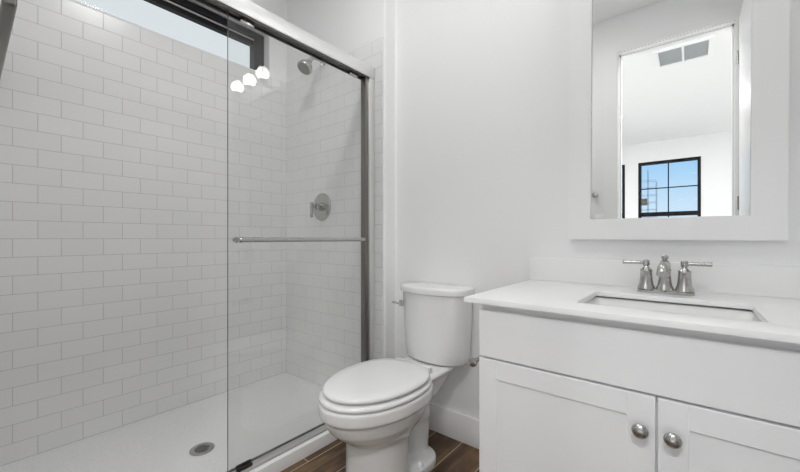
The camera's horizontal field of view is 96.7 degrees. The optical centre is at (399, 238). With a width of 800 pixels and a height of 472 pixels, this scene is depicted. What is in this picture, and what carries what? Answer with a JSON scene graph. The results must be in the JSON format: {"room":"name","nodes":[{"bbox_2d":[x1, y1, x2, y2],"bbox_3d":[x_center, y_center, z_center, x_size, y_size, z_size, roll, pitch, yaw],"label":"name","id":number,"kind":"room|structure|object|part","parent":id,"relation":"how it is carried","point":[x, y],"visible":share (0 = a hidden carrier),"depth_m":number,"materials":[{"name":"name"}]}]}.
{"room":"bathroom","nodes":[
{"label":"bathroom","id":0,"kind":"room"},
{"bbox_2d":[0,0,285,466],"bbox_3d":[-1.322,-0.400,2.004,0.188,2.760,2.016,0,0,39],"label":"wall","id":1,"kind":"structure","parent":0,"point":[113,129],"depth_m":1.79,"materials":[{"name":"white tile"}]},
{"bbox_2d":[144,0,263,72],"bbox_3d":[-1.374,-1.245,1.951,0.074,0.290,1.327,0,0,39],"label":"window","id":2,"kind":"structure","parent":1,"relation":"in","point":[186,9],"depth_m":2.23,"materials":[{"name":"black metal"}]},
{"bbox_3d":[-1.370,-1.341,1.948,0.064,0.073,1.187,0,0,39],"label":"sash","id":3,"kind":"part","parent":2,"relation":"part of","materials":[{"name":"black"}]},
{"bbox_2d":[281,429,478,471],"bbox_3d":[-1.090,1.030,-1.337,5.200,0.100,6.950,0,0,39],"label":"floor","id":4,"kind":"structure","parent":0,"point":[452,455],"depth_m":1.59,"materials":[{"name":"brown wood"}]},
{"bbox_2d":[0,372,336,471],"bbox_3d":[-0.945,0.953,1.635,0.862,0.055,1.520,0,0,39],"label":"shower pan","id":5,"kind":"object","parent":4,"relation":"on","point":[263,415],"visible":0.91,"depth_m":1.69,"materials":[{"name":"white plastic"}]},
{"bbox_2d":[195,0,374,471],"bbox_3d":[-0.625,-0.007,1.375,0.092,1.864,1.520,0,0,39],"label":"shower door","id":6,"kind":"structure","parent":5,"relation":"on","point":[246,12],"depth_m":1.72,"materials":[{"name":"silver glass"}]},
{"bbox_3d":[-0.638,-0.906,1.385,0.050,0.065,1.520,0,0,39],"label":"header rail","id":7,"kind":"part","parent":6,"relation":"part of","materials":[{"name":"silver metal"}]},
{"bbox_2d":[318,282,474,471],"bbox_3d":[-0.017,0.605,1.499,0.383,0.764,0.730,0,0,39],"label":"toilet","id":8,"kind":"object","parent":4,"relation":"on","point":[380,408],"visible":0.99,"depth_m":1.41,"materials":[{"name":"white ceramic"}]},
{"bbox_3d":[-0.098,0.582,1.406,0.366,0.017,0.477,0,0,39],"label":"seat","id":9,"kind":"part","parent":8,"relation":"part of","materials":[{"name":"white plastic"}]},
{"bbox_3d":[-0.095,0.554,1.410,0.350,0.022,0.462,0,0,39],"label":"seat lid","id":10,"kind":"part","parent":8,"relation":"part of","materials":[{"name":"white plastic"}]},
{"bbox_3d":[-0.036,0.785,1.482,0.372,0.402,0.680,0,0,39],"label":"bowl","id":11,"kind":"part","parent":8,"relation":"part of","materials":[{"name":"white ceramic"}]},
{"bbox_3d":[-0.007,0.317,1.764,0.063,0.030,0.046,0,0,39],"label":"flush lever","id":12,"kind":"part","parent":8,"relation":"part of","materials":[{"name":"silver metal"}]},
{"bbox_3d":[0.161,0.420,1.705,0.350,0.321,0.175,0,0,39],"label":"tank","id":13,"kind":"part","parent":8,"relation":"part of","materials":[{"name":"white ceramic"}]},
{"bbox_3d":[0.159,0.241,1.703,0.368,0.036,0.191,0,0,39],"label":"tank lid","id":14,"kind":"part","parent":8,"relation":"part of","materials":[{"name":"white ceramic"}]},
{"bbox_2d":[479,296,799,471],"bbox_3d":[0.728,0.585,0.987,0.856,0.790,0.566,0,0,39],"label":"vanity cabinet","id":15,"kind":"object","parent":4,"relation":"on","point":[558,392],"visible":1,"depth_m":0.82,"materials":[{"name":"white paint"}]},
{"bbox_2d":[468,355,481,366],"bbox_3d":[0.301,0.406,1.201,0.082,0.048,0.146,0,0,39],"label":"toilet paper holder","id":16,"kind":"object","parent":15,"relation":"attached to","point":[472,362],"visible":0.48,"depth_m":1.16,"materials":[{"name":"silver metal"}]},
{"bbox_3d":[0.407,0.614,0.932,0.427,0.522,0.020,0,0,39],"label":"door","id":17,"kind":"part","parent":15,"relation":"part of","materials":[{"name":"white paint"}]},
{"bbox_2d":[464,258,799,343],"bbox_3d":[0.739,0.135,0.993,0.940,0.108,0.577,0,0,39],"label":"countertop","id":18,"kind":"structure","parent":15,"relation":"on","point":[555,285],"depth_m":1.06,"materials":[{"name":"white stone"}]},
{"bbox_2d":[623,255,712,295],"bbox_3d":[0.844,0.113,1.134,0.166,0.121,0.173,0,0,-7],"label":"faucet","id":19,"kind":"object","parent":18,"relation":"on","point":[684,286],"visible":1,"depth_m":1.11,"materials":[{"name":"silver metal"}]},
{"bbox_3d":[0.779,0.079,1.188,0.061,0.014,0.014,0,0,36],"label":"lever","id":20,"kind":"part","parent":19,"relation":"part of","materials":[{"name":"silver metal"}]},
{"bbox_3d":[0.807,0.117,1.167,0.050,0.095,0.050,0,0,39],"label":"handle","id":21,"kind":"part","parent":19,"relation":"part of","materials":[{"name":"silver metal"}]},
{"bbox_3d":[0.812,0.093,1.095,0.035,0.048,0.114,0,0,39],"label":"spout","id":22,"kind":"part","parent":19,"relation":"part of","materials":[{"name":"silver metal"}]},
{"bbox_3d":[0.846,0.119,1.136,0.049,0.090,0.049,0,0,39],"label":"spout","id":23,"kind":"part","parent":19,"relation":"part of","materials":[{"name":"silver metal"}]},
{"bbox_3d":[0.846,0.066,1.136,0.025,0.025,0.025,0,0,39],"label":"lift knob","id":24,"kind":"part","parent":19,"relation":"part of","materials":[{"name":"silver metal"}]},
{"bbox_3d":[0.845,0.168,1.136,0.148,0.012,0.054,0,0,39],"label":"plate","id":25,"kind":"part","parent":19,"relation":"part of","materials":[{"name":"silver metal"}]},
{"bbox_3d":[0.883,0.117,1.105,0.050,0.095,0.050,0,0,39],"label":"handle","id":26,"kind":"part","parent":19,"relation":"part of","materials":[{"name":"silver metal"}]},
{"bbox_3d":[0.910,0.079,1.082,0.061,0.014,0.014,0,0,43],"label":"lever","id":27,"kind":"part","parent":19,"relation":"part of","materials":[{"name":"silver metal"}]},
{"bbox_2d":[585,297,761,321],"bbox_3d":[0.707,0.272,0.957,0.407,0.156,0.307,0,0,39],"label":"sink","id":28,"kind":"object","parent":18,"relation":"in","point":[748,315],"visible":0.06,"depth_m":1.04,"materials":[{"name":"white ceramic"}]},
{"bbox_3d":[0.573,0.279,0.797,0.854,0.137,0.020,0,0,39],"label":"drawer","id":29,"kind":"part","parent":15,"relation":"part of","materials":[{"name":"white paint"}]},
{"bbox_3d":[0.537,0.429,0.796,0.033,0.033,0.028,0,0,39],"label":"knob","id":30,"kind":"part","parent":15,"relation":"part of","materials":[{"name":"silver metal"}]},
{"bbox_3d":[0.582,0.429,0.759,0.033,0.033,0.028,0,0,39],"label":"knob","id":31,"kind":"part","parent":15,"relation":"part of","materials":[{"name":"silver metal"}]},
{"bbox_3d":[0.740,0.614,0.661,0.423,0.522,0.020,0,0,39],"label":"door","id":32,"kind":"part","parent":15,"relation":"part of","materials":[{"name":"white paint"}]},
{"bbox_2d":[286,0,799,418],"bbox_3d":[0.293,-0.400,1.797,2.957,2.760,0.297,0,0,39],"label":"wall","id":33,"kind":"structure","parent":0,"point":[471,97],"depth_m":1.82,"materials":[{"name":"white paint"}]},
{"bbox_2d":[297,57,325,74],"bbox_3d":[-0.541,-1.066,2.169,0.094,0.149,0.181,0,0,39],"label":"showerhead","id":34,"kind":"object","parent":33,"relation":"attached to","point":[304,66],"visible":0.75,"depth_m":2.13,"materials":[{"name":"silver metal"}]},
{"bbox_2d":[310,193,330,220],"bbox_3d":[-0.520,-0.199,2.211,0.172,0.172,0.090,0,0,39],"label":"shower valve","id":35,"kind":"object","parent":33,"relation":"attached to","point":[321,207],"visible":1,"depth_m":2.21,"materials":[{"name":"silver metal"}]},
{"bbox_3d":[-0.542,-0.175,2.184,0.020,0.092,0.020,0,0,39],"label":"lever","id":36,"kind":"part","parent":35,"relation":"part of","materials":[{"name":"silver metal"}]},
{"bbox_3d":[-0.518,-0.199,2.213,0.052,0.052,0.062,0,0,39],"label":"valve stem","id":37,"kind":"part","parent":35,"relation":"part of","materials":[{"name":"silver metal"}]},
{"bbox_2d":[429,402,478,448],"bbox_3d":[0.283,0.913,1.728,0.806,0.134,0.015,0,0,39],"label":"baseboard","id":38,"kind":"structure","parent":33,"relation":"attached to","point":[463,428],"depth_m":1.73,"materials":[{"name":"white paint"}]},
{"bbox_2d":[530,258,799,298],"bbox_3d":[0.916,0.127,1.211,0.940,0.093,0.015,0,0,39],"label":"backsplash","id":39,"kind":"structure","parent":33,"relation":"attached to","point":[750,280],"depth_m":1.16,"materials":[{"name":"white stone"}]},
{"bbox_2d":[568,0,789,240],"bbox_3d":[0.899,-0.525,1.219,0.590,1.060,0.025,0,0,39],"label":"mirror","id":40,"kind":"object","parent":33,"relation":"attached to","point":[679,109],"visible":1,"depth_m":1.19,"materials":[{"name":"white paint"}]},
{"bbox_3d":[0.898,-0.524,1.218,0.446,0.918,0.004,0,0,39],"label":"glass","id":41,"kind":"part","parent":40,"relation":"part of","materials":[{"name":"white"}]},
{"bbox_3d":[-0.862,-0.400,0.380,2.957,2.760,0.320,0,0,39],"label":"wall","id":42,"kind":"structure","parent":0,"visible":0},
{"bbox_2d":[0,0,16,78],"bbox_3d":[-1.392,-0.640,1.137,0.796,0.060,0.182,0,0,39],"label":"grab bar","id":43,"kind":"object","parent":42,"relation":"attached to","point":[8,8],"visible":1,"depth_m":1.03,"materials":[{"name":"silver metal"}]}
]}

